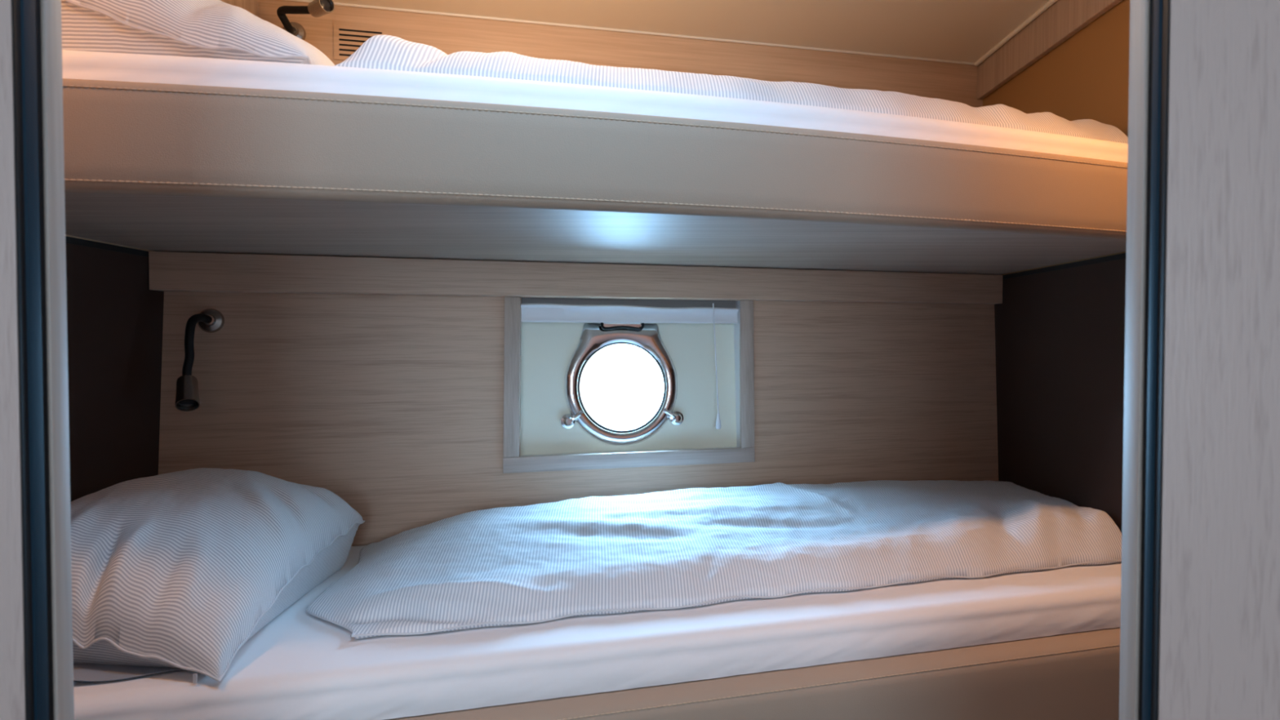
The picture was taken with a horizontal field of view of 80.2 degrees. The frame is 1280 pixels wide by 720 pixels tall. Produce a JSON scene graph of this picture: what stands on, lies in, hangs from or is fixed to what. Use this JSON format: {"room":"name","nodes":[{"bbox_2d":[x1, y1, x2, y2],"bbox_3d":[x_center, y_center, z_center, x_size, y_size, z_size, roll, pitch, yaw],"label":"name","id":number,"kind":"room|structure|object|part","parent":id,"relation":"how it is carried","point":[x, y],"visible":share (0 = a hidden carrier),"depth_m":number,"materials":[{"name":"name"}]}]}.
{"room":"ship cabin","nodes":[
{"label":"ship cabin","id":0,"kind":"room"},
{"bbox_2d":[65,234,164,502],"bbox_3d":[-0.992,0.174,1.274,0.030,1.990,1.462,0,1,0],"label":"wall","id":1,"kind":"structure","parent":0,"point":[115,322],"depth_m":1.40,"materials":[{"name":"brown wood"}]},
{"bbox_2d":[65,235,148,257],"bbox_3d":[-0.991,-0.204,1.264,0.032,0.011,1.462,0,1,0],"label":"trim","id":2,"kind":"structure","parent":1,"relation":"attached to","point":[68,239],"depth_m":1.39,"materials":[{"name":"black"}]},
{"bbox_2d":[220,0,257,17],"bbox_3d":[-0.921,-0.734,1.605,0.107,0.190,0.245,0,1,0],"label":"trim","id":3,"kind":"structure","parent":1,"relation":"attached to","point":[251,6],"depth_m":1.68,"materials":[{"name":"brown wood"}]},
{"bbox_2d":[158,291,998,546],"bbox_3d":[0.000,0.467,1.805,2.521,1.378,0.111,0,1,-15],"label":"wall","id":4,"kind":"structure","parent":0,"point":[392,406],"depth_m":1.71,"materials":[{"name":"brown wood"}]},
{"bbox_2d":[175,308,224,411],"bbox_3d":[-0.883,-0.003,1.514,0.052,0.204,0.146,0,1,-8],"label":"reading lamp","id":5,"kind":"object","parent":4,"relation":"attached to","point":[209,320],"visible":1,"depth_m":1.49,"materials":[{"name":"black metal"}]},
{"bbox_2d":[148,251,1002,304],"bbox_3d":[0.002,-0.187,1.880,2.080,0.076,0.196,0,1,-15],"label":"trim","id":6,"kind":"structure","parent":4,"relation":"attached to","point":[169,271],"depth_m":1.72,"materials":[{"name":"brown wood"}]},
{"bbox_2d":[502,296,755,473],"bbox_3d":[-0.025,0.036,1.853,0.625,0.432,0.129,0,1,-15],"label":"window","id":7,"kind":"structure","parent":4,"relation":"in","point":[681,429],"depth_m":1.83,"materials":[{"name":"beige"}]},
{"bbox_3d":[-0.043,-0.088,1.845,0.092,0.016,0.003,0,1,-15],"label":"hinge plate","id":8,"kind":"part","parent":7,"relation":"part of","materials":[{"name":"silver metal"}]},
{"bbox_3d":[-0.030,0.022,1.882,0.553,0.399,0.069,0,1,-15],"label":"hull panel","id":9,"kind":"part","parent":7,"relation":"part of","materials":[{"name":"beige"}]},
{"bbox_3d":[-0.013,0.236,1.801,0.618,0.035,0.013,0,1,-15],"label":"frame rail","id":10,"kind":"part","parent":7,"relation":"part of","materials":[{"name":"brown wood"}]},
{"bbox_2d":[520,297,738,429],"bbox_3d":[-0.017,0.005,1.833,0.545,0.331,0.062,0,1,-15],"label":"window blind","id":11,"kind":"object","parent":7,"relation":"attached to","point":[533,309],"visible":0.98,"depth_m":1.83,"materials":[{"name":"grey fabric"}]},
{"bbox_3d":[0.187,-0.005,1.875,0.003,0.271,0.023,-1,2,-34],"label":"pull cord","id":12,"kind":"part","parent":11,"relation":"part of","materials":[{"name":"white fabric"}]},
{"bbox_2d":[257,0,982,107],"bbox_3d":[0.000,-0.532,1.965,2.470,0.612,0.029,0,1,-13],"label":"wall","id":13,"kind":"structure","parent":0,"point":[952,82],"depth_m":1.95,"materials":[{"name":"brown wood"}]},
{"bbox_2d":[276,0,334,40],"bbox_3d":[-0.748,-0.753,1.673,0.078,0.050,0.217,-1,2,-41],"label":"reading lamp","id":14,"kind":"object","parent":13,"relation":"attached to","point":[316,8],"visible":0.94,"depth_m":1.65,"materials":[{"name":"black metal"}]},
{"bbox_2d":[333,23,387,60],"bbox_3d":[-0.657,-0.744,1.790,0.120,0.082,0.001,0,1,-13],"label":"air vent","id":15,"kind":"object","parent":13,"relation":"in","point":[348,39],"visible":0.58,"depth_m":1.78,"materials":[{"name":"brown wood"}]},
{"bbox_2d":[62,78,1127,275],"bbox_3d":[0.007,-0.277,1.484,2.204,0.132,0.914,0,1,-13],"label":"upper berth","id":16,"kind":"object","parent":13,"relation":"attached to","point":[148,166],"visible":0.93,"depth_m":1.06,"materials":[{"name":"beige wood"}]},
{"bbox_2d":[62,49,1128,162],"bbox_3d":[0.013,-0.362,1.478,2.222,0.076,0.805,0,1,-15],"label":"mattress","id":17,"kind":"object","parent":16,"relation":"on","point":[76,64],"visible":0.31,"depth_m":1.03,"materials":[{"name":"white fabric"}]},
{"bbox_2d":[61,0,334,66],"bbox_3d":[-0.709,-0.518,1.160,0.535,0.248,0.365,0,1,-6],"label":"pillow","id":18,"kind":"object","parent":17,"relation":"on","point":[201,28],"visible":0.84,"depth_m":1.02,"materials":[{"name":"grey fabric"}]},
{"bbox_2d":[333,35,1128,143],"bbox_3d":[0.267,-0.449,1.495,1.593,0.092,0.559,0,1,-15],"label":"duvet","id":19,"kind":"object","parent":17,"relation":"on","point":[388,52],"visible":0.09,"depth_m":1.19,"materials":[{"name":"grey fabric"}]},
{"bbox_3d":[0.007,-0.270,1.501,2.197,0.104,0.882,0,1,-13],"label":"panel","id":20,"kind":"part","parent":16,"relation":"part of","materials":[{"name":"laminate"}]},
{"bbox_2d":[284,0,974,65],"bbox_3d":[0.048,-0.836,1.949,1.863,0.008,0.008,0,1,-13],"label":"trim","id":21,"kind":"structure","parent":13,"relation":"attached to","point":[303,1],"depth_m":1.93,"materials":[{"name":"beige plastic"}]},
{"bbox_2d":[0,0,1279,719],"bbox_3d":[0.000,0.192,0.524,2.600,1.990,0.038,0,1,0],"label":"wall","id":22,"kind":"structure","parent":0,"point":[1220,632],"depth_m":0.50,"materials":[{"name":"grey wood"}]},
{"bbox_2d":[11,0,53,719],"bbox_3d":[-0.407,0.237,0.518,0.002,1.900,0.012,0,1,0],"label":"trim","id":23,"kind":"structure","parent":22,"relation":"attached to","point":[28,7],"depth_m":0.51,"materials":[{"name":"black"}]},
{"bbox_2d":[40,0,74,719],"bbox_3d":[-0.407,0.237,0.536,0.004,1.900,0.016,0,1,0],"label":"trim","id":24,"kind":"structure","parent":22,"relation":"attached to","point":[50,10],"depth_m":0.53,"materials":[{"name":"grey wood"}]},
{"bbox_2d":[1119,0,1150,719],"bbox_3d":[0.343,0.237,0.533,0.004,1.900,0.017,0,1,0],"label":"trim","id":25,"kind":"structure","parent":22,"relation":"attached to","point":[1140,10],"depth_m":0.52,"materials":[{"name":"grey brushed aluminium metal"}]},
{"bbox_2d":[1138,0,1169,719],"bbox_3d":[0.345,0.238,0.515,0.001,1.900,0.018,0,1,0],"label":"trim","id":26,"kind":"structure","parent":22,"relation":"attached to","point":[1166,3],"depth_m":0.51,"materials":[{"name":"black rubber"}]},
{"bbox_2d":[332,0,1049,62],"bbox_3d":[0.000,-0.819,0.380,2.600,0.040,4.600,0,1,0],"label":"ceiling","id":27,"kind":"structure","parent":0,"point":[954,30],"depth_m":1.85,"materials":[{"name":"beige plastic"}]},
{"bbox_2d":[982,0,1129,533],"bbox_3d":[0.995,0.169,1.474,0.030,1.990,1.862,0,1,0],"label":"wall","id":28,"kind":"structure","parent":0,"point":[1060,335],"depth_m":1.73,"materials":[{"name":"brown wood"}]},
{"bbox_2d":[974,0,1057,66],"bbox_3d":[0.954,-0.820,1.362,0.012,0.012,1.587,0,1,0],"label":"trim","id":29,"kind":"structure","parent":28,"relation":"attached to","point":[1048,4],"depth_m":1.92,"materials":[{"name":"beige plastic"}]},
{"bbox_2d":[977,0,1122,99],"bbox_3d":[0.970,-0.773,1.354,0.017,0.100,1.629,0,1,0],"label":"trim","id":30,"kind":"structure","parent":28,"relation":"attached to","point":[1064,19],"depth_m":1.84,"materials":[{"name":"brown wood"}]},
{"bbox_2d":[1002,252,1126,279],"bbox_3d":[0.994,-0.209,1.464,0.032,0.011,1.862,0,1,0],"label":"trim","id":31,"kind":"structure","parent":28,"relation":"attached to","point":[1123,255],"depth_m":1.73,"materials":[{"name":"black"}]},
{"bbox_3d":[0.000,1.211,0.379,2.600,0.040,4.500,0,1,0],"label":"floor","id":32,"kind":"structure","parent":0,"visible":0},
{"bbox_2d":[384,626,1120,719],"bbox_3d":[0.002,0.817,1.409,2.210,0.698,0.668,0,1,-15],"label":"lower berth","id":33,"kind":"object","parent":32,"relation":"on","point":[1073,676],"visible":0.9,"depth_m":1.18,"materials":[{"name":"beige wood"}]},
{"bbox_2d":[73,545,1121,719],"bbox_3d":[0.002,0.433,1.441,2.206,0.066,0.666,0,1,-15],"label":"mattress","id":34,"kind":"object","parent":33,"relation":"on","point":[300,665],"visible":0.55,"depth_m":1.12,"materials":[{"name":"white fabric"}]},
{"bbox_2d":[70,467,364,684],"bbox_3d":[-0.749,0.294,1.215,0.437,0.222,0.548,0,1,0],"label":"pillow","id":35,"kind":"object","parent":34,"relation":"on","point":[178,570],"visible":0.94,"depth_m":1.07,"materials":[{"name":"grey fabric"}]},
{"bbox_2d":[306,480,1121,639],"bbox_3d":[0.240,0.343,1.556,1.677,0.105,0.544,0,1,-15],"label":"duvet","id":36,"kind":"object","parent":34,"relation":"on","point":[689,547],"visible":1,"depth_m":1.40,"materials":[{"name":"grey fabric"}]}
]}

